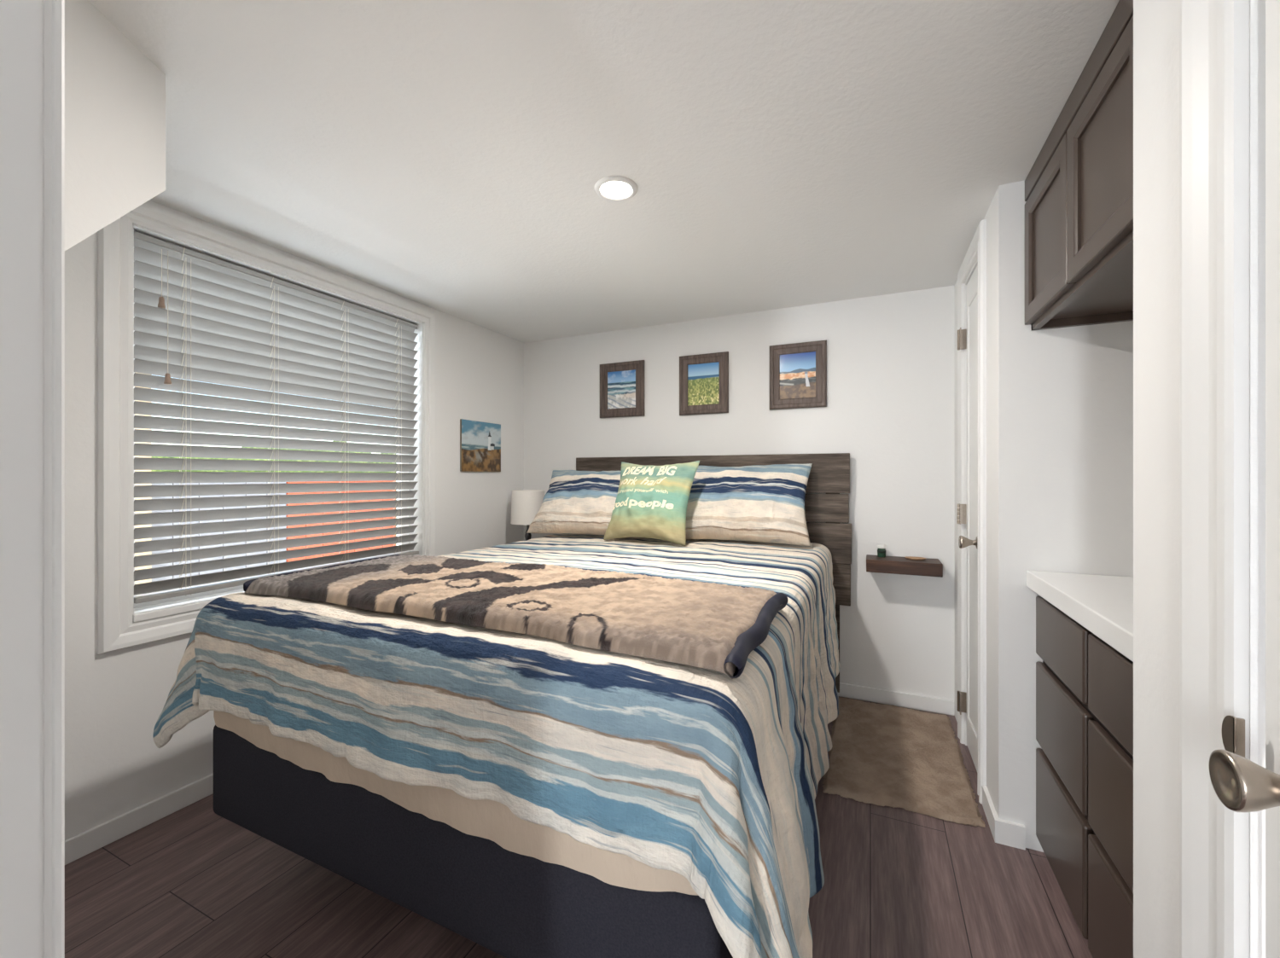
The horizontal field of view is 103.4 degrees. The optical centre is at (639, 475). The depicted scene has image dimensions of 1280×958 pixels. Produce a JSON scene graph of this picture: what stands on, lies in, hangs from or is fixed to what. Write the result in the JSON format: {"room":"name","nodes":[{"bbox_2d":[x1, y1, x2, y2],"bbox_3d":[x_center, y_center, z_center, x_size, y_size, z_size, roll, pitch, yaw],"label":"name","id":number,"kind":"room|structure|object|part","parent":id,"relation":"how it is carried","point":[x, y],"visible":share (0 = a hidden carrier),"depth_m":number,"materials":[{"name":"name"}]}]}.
{"room":"bedroom","nodes":[
{"label":"bedroom","id":0,"kind":"room"},
{"bbox_2d":[64,0,165,250],"bbox_3d":[-1.423,-0.623,1.161,0.907,0.660,0.308,0,0,25],"label":"wall","id":1,"kind":"structure","parent":0,"point":[115,95],"depth_m":1.04,"materials":[{"name":"white paint"}]},
{"bbox_2d":[64,200,523,840],"bbox_3d":[-1.486,0.124,2.349,0.160,2.134,3.140,0,0,25],"label":"wall","id":2,"kind":"structure","parent":0,"point":[114,701],"depth_m":1.69,"materials":[{"name":"white paint"}]},
{"bbox_2d":[64,773,213,865],"bbox_3d":[-1.396,1.155,2.337,0.013,0.072,2.766,0,0,25],"label":"baseboard","id":3,"kind":"structure","parent":2,"relation":"attached to","point":[79,846],"depth_m":1.69,"materials":[{"name":"white wood"}]},
{"bbox_2d":[97,203,436,654],"bbox_3d":[-1.515,-0.175,2.268,0.195,1.492,1.371,0,0,25],"label":"window","id":4,"kind":"structure","parent":2,"relation":"in","point":[122,623],"depth_m":1.68,"materials":[{"name":"white"}]},
{"bbox_3d":[-1.517,0.478,2.269,0.190,0.026,1.210,0,0,25],"label":"sill","id":5,"kind":"part","parent":4,"relation":"part of","materials":[{"name":"white wood"}]},
{"bbox_3d":[-1.563,-0.186,2.289,0.050,1.310,1.211,0,0,25],"label":"frame","id":6,"kind":"part","parent":4,"relation":"part of","materials":[{"name":"white plastic"}]},
{"bbox_2d":[133,230,418,604],"bbox_3d":[-1.476,-0.198,2.250,0.064,1.273,1.191,0,0,25],"label":"window blind","id":7,"kind":"object","parent":4,"relation":"attached to","point":[200,317],"visible":0.86,"depth_m":2.06,"materials":[{"name":"grey plastic"}]},
{"bbox_3d":[-1.672,-0.700,1.766,0.002,0.182,0.002,0,0,25],"label":"pull cord","id":8,"kind":"part","parent":7,"relation":"part of","materials":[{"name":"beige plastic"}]},
{"bbox_3d":[-1.665,-0.568,1.782,0.002,0.447,0.002,0,0,25],"label":"pull cord","id":9,"kind":"part","parent":7,"relation":"part of","materials":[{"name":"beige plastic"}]},
{"bbox_3d":[-1.666,-0.194,1.848,0.045,1.266,0.020,0,0,25],"label":"ladder cord","id":10,"kind":"part","parent":7,"relation":"part of","materials":[{"name":"white fabric"}]},
{"bbox_3d":[-1.541,-0.194,2.121,0.045,1.266,0.020,0,0,25],"label":"ladder cord","id":11,"kind":"part","parent":7,"relation":"part of","materials":[{"name":"white fabric"}]},
{"bbox_3d":[-1.482,0.426,2.253,0.052,0.018,1.179,0,0,25],"label":"rail","id":12,"kind":"part","parent":7,"relation":"part of","materials":[{"name":"grey plastic"}]},
{"bbox_3d":[-1.412,-0.194,2.405,0.045,1.266,0.020,0,0,25],"label":"ladder cord","id":13,"kind":"part","parent":7,"relation":"part of","materials":[{"name":"white fabric"}]},
{"bbox_3d":[-1.287,-0.194,2.678,0.045,1.266,0.020,0,0,25],"label":"ladder cord","id":14,"kind":"part","parent":7,"relation":"part of","materials":[{"name":"white fabric"}]},
{"bbox_2d":[459,418,500,471],"bbox_3d":[-1.003,-0.179,3.198,0.012,0.315,0.354,0,0,25],"label":"picture","id":15,"kind":"object","parent":2,"relation":"attached to","point":[480,441],"visible":1,"depth_m":3.18,"materials":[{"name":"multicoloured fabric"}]},
{"bbox_3d":[-1.003,-0.179,3.198,0.012,0.315,0.354,0,0,25],"label":"panel","id":16,"kind":"part","parent":15,"relation":"part of","materials":[{"name":"brown fabric"}]},
{"bbox_2d":[64,696,1092,957],"bbox_3d":[-0.789,1.251,-0.283,4.000,0.120,7.430,0,0,25],"label":"floor","id":17,"kind":"structure","parent":0,"point":[193,881],"depth_m":1.41,"materials":[{"name":"brown wood"}]},
{"bbox_2d":[213,453,851,957],"bbox_3d":[-0.071,0.537,2.091,1.685,1.307,2.105,0,0,25],"label":"bed","id":18,"kind":"object","parent":17,"relation":"on","point":[510,904],"visible":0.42,"depth_m":1.13,"materials":[{"name":"grey fabric"}]},
{"bbox_2d":[213,710,698,896],"bbox_3d":[-0.143,0.576,2.079,1.557,0.351,2.062,0,0,25],"label":"sheet","id":19,"kind":"object","parent":18,"relation":"on","point":[491,820],"visible":0.06,"depth_m":1.03,"materials":[{"name":"beige fabric"}]},
{"bbox_2d":[152,533,840,957],"bbox_3d":[-0.111,0.678,1.999,1.901,0.681,2.142,0,0,25],"label":"duvet","id":20,"kind":"object","parent":19,"relation":"on","point":[710,778],"visible":0.75,"depth_m":1.02,"materials":[{"name":"multicoloured fabric"}]},
{"bbox_2d":[243,554,788,679],"bbox_3d":[-0.389,0.329,1.442,1.500,0.069,0.557,0,0,25],"label":"throw blanket","id":21,"kind":"object","parent":20,"relation":"on","point":[713,626],"visible":1,"depth_m":1.24,"materials":[{"name":"beige fabric"}]},
{"bbox_2d":[526,470,650,539],"bbox_3d":[-0.255,0.151,2.933,0.770,0.373,0.320,0,0,22],"label":"pillow","id":22,"kind":"object","parent":20,"relation":"on","point":[574,502],"visible":0.6,"depth_m":2.88,"materials":[{"name":"multicoloured fabric"}]},
{"bbox_2d":[603,460,699,546],"bbox_3d":[0.051,0.133,2.611,0.470,0.416,0.224,0,0,29],"label":"throw cushion","id":23,"kind":"object","parent":20,"relation":"on","point":[651,502],"visible":1,"depth_m":2.55,"materials":[{"name":"green fabric"}]},
{"bbox_2d":[685,463,812,546],"bbox_3d":[0.500,0.141,2.672,0.772,0.406,0.289,0,0,21],"label":"pillow","id":24,"kind":"object","parent":20,"relation":"on","point":[755,503],"visible":0.76,"depth_m":2.58,"materials":[{"name":"multicoloured fabric"}]},
{"bbox_3d":[1.039,0.536,2.723,0.070,1.250,0.032,0,0,25],"label":"headboard post","id":25,"kind":"part","parent":18,"relation":"part of","materials":[{"name":"brown wood"}]},
{"bbox_2d":[822,697,985,827],"bbox_3d":[1.101,1.181,2.191,0.529,0.020,0.892,0,0,25],"label":"area rug","id":26,"kind":"object","parent":17,"relation":"on","point":[893,756],"visible":0.98,"depth_m":2.06,"materials":[{"name":"brown carpet"}]},
{"bbox_2d":[1035,595,1133,957],"bbox_3d":[1.333,0.773,1.061,0.596,0.834,0.912,0,0,25],"label":"drawer unit","id":27,"kind":"object","parent":17,"relation":"on","point":[1085,686],"visible":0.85,"depth_m":1.23,"materials":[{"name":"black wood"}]},
{"bbox_3d":[1.177,0.471,1.413,0.020,0.185,0.395,0,0,25],"label":"drawer","id":28,"kind":"part","parent":27,"relation":"part of","materials":[{"name":"brown paint"}]},
{"bbox_3d":[1.177,0.712,1.413,0.020,0.251,0.395,0,0,25],"label":"drawer","id":29,"kind":"part","parent":27,"relation":"part of","materials":[{"name":"brown paint"}]},
{"bbox_3d":[1.177,0.999,1.413,0.020,0.280,0.395,0,0,25],"label":"drawer","id":30,"kind":"part","parent":27,"relation":"part of","materials":[{"name":"brown paint"}]},
{"bbox_2d":[1026,570,1133,662],"bbox_3d":[1.325,0.329,1.064,0.623,0.052,0.916,0,0,25],"label":"countertop","id":31,"kind":"structure","parent":27,"relation":"on","point":[1102,604],"depth_m":1.26,"materials":[{"name":"white stone"}]},
{"bbox_3d":[1.002,0.471,1.028,0.020,0.185,0.403,0,0,25],"label":"drawer","id":32,"kind":"part","parent":27,"relation":"part of","materials":[{"name":"brown paint"}]},
{"bbox_3d":[1.002,0.712,1.028,0.020,0.251,0.403,0,0,25],"label":"drawer","id":33,"kind":"part","parent":27,"relation":"part of","materials":[{"name":"brown paint"}]},
{"bbox_3d":[1.002,0.999,1.028,0.020,0.280,0.403,0,0,25],"label":"drawer","id":34,"kind":"part","parent":27,"relation":"part of","materials":[{"name":"brown paint"}]},
{"bbox_3d":[-0.720,0.876,3.313,0.340,0.630,0.370,0,0,25],"label":"nightstand","id":35,"kind":"object","parent":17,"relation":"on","visible":0},
{"bbox_2d":[510,489,544,541],"bbox_3d":[-0.731,0.331,3.301,0.222,0.461,0.222,0,0,25],"label":"table lamp","id":36,"kind":"object","parent":35,"relation":"on","point":[526,504],"visible":0.6,"depth_m":3.21,"materials":[{"name":"white fabric"}]},
{"bbox_3d":[-0.731,0.207,3.301,0.222,0.215,0.222,0,0,25],"label":"lamp shade","id":37,"kind":"part","parent":36,"relation":"part of","materials":[{"name":"fabric"}]},
{"bbox_2d":[88,0,1119,343],"bbox_3d":[-0.776,-1.068,-0.316,3.750,0.250,7.380,0,0,25],"label":"ceiling","id":38,"kind":"structure","parent":0,"point":[449,157],"depth_m":1.41,"materials":[{"name":"white paint"}]},
{"bbox_2d":[594,175,637,201],"bbox_3d":[-0.079,-0.939,1.661,0.142,0.008,0.142,0,0,25],"label":"recessed light","id":39,"kind":"object","parent":38,"relation":"in","point":[611,188],"visible":1,"depth_m":1.65,"materials":[{"name":"white plastic"}]},
{"bbox_2d":[600,180,631,197],"bbox_3d":[-0.079,-0.941,1.661,0.105,0.002,0.105,0,0,25],"label":"diffuser","id":40,"kind":"object","parent":39,"relation":"attached to","point":[608,189],"depth_m":1.66,"materials":[{"name":"white plastic"}]},
{"bbox_2d":[523,285,954,701],"bbox_3d":[0.818,0.124,2.935,3.547,2.134,0.160,0,0,25],"label":"wall","id":41,"kind":"structure","parent":0,"point":[891,357],"depth_m":2.69,"materials":[{"name":"white paint"}]},
{"bbox_2d":[599,360,644,418],"bbox_3d":[-0.119,-0.552,3.260,0.317,0.353,0.024,0,0,25],"label":"framed picture","id":42,"kind":"object","parent":41,"relation":"attached to","point":[621,384],"visible":1,"depth_m":3.26,"materials":[{"name":"brown wood"}]},
{"bbox_2d":[607,369,635,408],"bbox_3d":[-0.118,-0.552,3.263,0.207,0.243,0.001,0,0,25],"label":"print","id":43,"kind":"object","parent":42,"relation":"attached to","point":[621,385],"depth_m":3.26},
{"bbox_2d":[679,351,728,415],"bbox_3d":[0.380,-0.547,3.032,0.306,0.360,0.024,0,0,25],"label":"framed picture","id":44,"kind":"object","parent":41,"relation":"attached to","point":[703,378],"visible":1,"depth_m":3.03,"materials":[{"name":"brown wood"}]},
{"bbox_2d":[687,362,718,405],"bbox_3d":[0.381,-0.547,3.036,0.196,0.250,0.001,0,0,25],"label":"print","id":45,"kind":"object","parent":44,"relation":"attached to","point":[702,378],"depth_m":3.04},
{"bbox_2d":[769,339,826,410],"bbox_3d":[0.874,-0.553,2.806,0.306,0.362,0.024,0,0,25],"label":"framed picture","id":46,"kind":"object","parent":41,"relation":"attached to","point":[798,371],"visible":1,"depth_m":2.80,"materials":[{"name":"brown wood"}]},
{"bbox_2d":[779,351,815,399],"bbox_3d":[0.876,-0.553,2.810,0.196,0.252,0.001,0,0,25],"label":"print","id":47,"kind":"object","parent":46,"relation":"attached to","point":[797,370],"depth_m":2.81},
{"bbox_2d":[837,682,954,715],"bbox_3d":[0.369,1.155,3.045,2.613,0.072,0.013,0,0,25],"label":"baseboard","id":48,"kind":"structure","parent":41,"relation":"attached to","point":[882,696],"depth_m":2.60,"materials":[{"name":"white wood"}]},
{"bbox_2d":[866,554,942,577],"bbox_3d":[1.313,0.452,2.529,0.331,0.063,0.168,0,0,25],"label":"floating shelf","id":49,"kind":"object","parent":41,"relation":"attached to","point":[893,565],"visible":1,"depth_m":2.46,"materials":[{"name":"brown wood"}]},
{"bbox_2d":[876,544,886,558],"bbox_3d":[1.239,0.389,2.591,0.045,0.062,0.045,0,0,25],"label":"glass jar","id":50,"kind":"object","parent":49,"relation":"on","point":[881,548],"visible":1,"depth_m":2.58,"materials":[{"name":"green glass"}]},
{"bbox_3d":[1.239,0.366,2.591,0.045,0.016,0.045,0,0,25],"label":"lid","id":51,"kind":"part","parent":50,"relation":"part of","materials":[{"name":"white"}]},
{"bbox_2d":[905,556,926,559],"bbox_3d":[1.377,0.416,2.524,0.097,0.008,0.063,0,0,25],"label":"dish","id":52,"kind":"object","parent":49,"relation":"on","point":[906,557],"visible":1,"depth_m":2.53,"materials":[{"name":"beige wood"}]},
{"bbox_2d":[954,0,1265,957],"bbox_3d":[0.476,0.124,-0.860,0.820,2.134,7.030,0,0,25],"label":"wall","id":53,"kind":"structure","parent":0,"point":[1155,22],"depth_m":0.80,"materials":[{"name":"white paint"}]},
{"bbox_2d":[957,265,977,771],"bbox_3d":[1.353,0.172,2.077,0.100,2.014,0.354,0,0,25],"label":"door","id":54,"kind":"structure","parent":53,"relation":"in","point":[967,339],"depth_m":2.11,"materials":[{"name":"white paint"}]},
{"bbox_3d":[1.286,0.263,1.974,0.066,0.054,0.054,0,0,25],"label":"knob","id":55,"kind":"part","parent":54,"relation":"part of","materials":[{"name":"silver metal"}]},
{"bbox_3d":[1.380,0.172,2.058,0.035,2.014,0.342,0,0,25],"label":"panel","id":56,"kind":"part","parent":54,"relation":"part of","materials":[{"name":"white paint"}]},
{"bbox_3d":[1.361,0.156,2.066,0.006,1.798,0.248,0,0,25],"label":"panel moulding","id":57,"kind":"part","parent":54,"relation":"part of","materials":[{"name":"white paint"}]},
{"bbox_2d":[957,219,986,804],"bbox_3d":[1.349,0.134,2.066,0.020,2.115,0.530,0,0,25],"label":"trim","id":58,"kind":"structure","parent":53,"relation":"attached to","point":[977,249],"depth_m":1.88,"materials":[{"name":"white wood"}]},
{"bbox_2d":[982,785,1025,850],"bbox_3d":[1.230,1.155,1.714,0.081,0.072,0.205,0,0,25],"label":"baseboard","id":59,"kind":"structure","parent":53,"relation":"attached to","point":[1013,834],"depth_m":1.63,"materials":[{"name":"white wood"}]},
{"bbox_2d":[1024,0,1133,330],"bbox_3d":[1.188,-0.699,1.126,0.338,0.480,0.912,0,0,25],"label":"upper cabinet","id":60,"kind":"object","parent":53,"relation":"attached to","point":[1079,188],"visible":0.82,"depth_m":1.20,"materials":[{"name":"brown paint"}]},
{"bbox_3d":[1.156,-0.668,1.427,0.008,0.274,0.268,0,0,25],"label":"door panel","id":61,"kind":"part","parent":60,"relation":"part of","materials":[{"name":"brown paint"}]},
{"bbox_3d":[1.152,-0.668,1.429,0.020,0.382,0.376,0,0,25],"label":"cabinet door","id":62,"kind":"part","parent":60,"relation":"part of","materials":[{"name":"brown paint"}]},
{"bbox_3d":[1.045,-0.905,1.192,0.018,0.068,0.912,0,0,25],"label":"moulding","id":63,"kind":"part","parent":60,"relation":"part of","materials":[{"name":"brown paint"}]},
{"bbox_3d":[0.993,-0.668,1.081,0.020,0.382,0.380,0,0,25],"label":"cabinet door","id":64,"kind":"part","parent":60,"relation":"part of","materials":[{"name":"brown paint"}]},
{"bbox_3d":[0.997,-0.668,1.078,0.008,0.274,0.272,0,0,25],"label":"door panel","id":65,"kind":"part","parent":60,"relation":"part of","materials":[{"name":"brown paint"}]},
{"bbox_2d":[1179,0,1249,957],"bbox_3d":[0.516,0.116,0.240,0.020,2.150,0.906,0,0,25],"label":"trim","id":66,"kind":"structure","parent":53,"relation":"attached to","point":[1214,34],"depth_m":0.60,"materials":[{"name":"white"}]},
{"bbox_2d":[1208,0,1279,957],"bbox_3d":[0.516,0.170,0.253,0.100,2.018,0.680,0,0,25],"label":"door","id":67,"kind":"structure","parent":53,"relation":"in","point":[1241,784],"depth_m":0.52,"materials":[{"name":"white paint"}]},
{"bbox_3d":[0.650,0.286,0.553,0.008,0.048,0.022,0,0,25],"label":"strike plate","id":68,"kind":"part","parent":67,"relation":"part of","materials":[{"name":"silver metal"}]},
{"bbox_3d":[0.602,0.298,0.482,0.065,0.060,0.060,0,0,25],"label":"knob","id":69,"kind":"part","parent":67,"relation":"part of","materials":[{"name":"silver metal"}]},
{"bbox_3d":[0.541,0.170,0.229,0.035,2.018,0.658,0,0,25],"label":"panel","id":70,"kind":"part","parent":67,"relation":"part of","materials":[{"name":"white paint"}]},
{"bbox_3d":[-1.254,0.124,0.690,1.639,2.134,0.114,0,0,25],"label":"wall","id":71,"kind":"structure","parent":0,"visible":0},
{"bbox_2d":[0,0,40,957],"bbox_3d":[-0.505,0.131,0.337,0.018,2.120,0.134,0,0,25],"label":"trim","id":72,"kind":"structure","parent":71,"relation":"attached to","point":[20,20],"depth_m":0.39,"materials":[{"name":"white wood"}]},
{"bbox_2d":[40,0,64,957],"bbox_3d":[-0.498,0.131,0.416,0.066,2.120,0.016,0,0,25],"label":"trim","id":73,"kind":"structure","parent":71,"relation":"attached to","point":[52,12],"depth_m":0.40,"materials":[{"name":"white wood"}]},
{"label":"outside","id":74,"kind":"structure","parent":0,"visible":0},
{"bbox_3d":[-17.371,1.641,13.419,37.253,0.100,70.000,0,0,25],"label":"ground","id":75,"kind":"structure","parent":74,"visible":0},
{"bbox_2d":[134,372,151,584],"bbox_3d":[-5.665,-0.254,3.244,2.600,3.710,3.400,0,0,25],"label":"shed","id":76,"kind":"object","parent":75,"relation":"on","point":[136,498],"visible":0.02,"depth_m":4.12,"materials":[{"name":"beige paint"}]},
{"bbox_2d":[151,482,285,581],"bbox_3d":[-3.985,0.826,4.805,0.080,1.550,1.136,0,0,25],"label":"fence","id":77,"kind":"object","parent":75,"relation":"on","point":[214,496],"visible":0.02,"depth_m":4.73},
{"bbox_2d":[151,441,396,546],"bbox_3d":[-6.223,0.471,10.532,1.915,2.430,16.000,0,0,25],"label":"hedge","id":78,"kind":"object","parent":75,"relation":"on","point":[334,441],"visible":0.05,"depth_m":9.10,"materials":[{"name":"green plant"}]},
{"bbox_2d":[285,481,395,562],"bbox_3d":[-3.468,0.816,5.940,0.080,1.570,1.330,0,0,25],"label":"fence","id":79,"kind":"object","parent":75,"relation":"on","point":[328,513],"visible":0.02,"depth_m":5.81,"materials":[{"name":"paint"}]}
]}

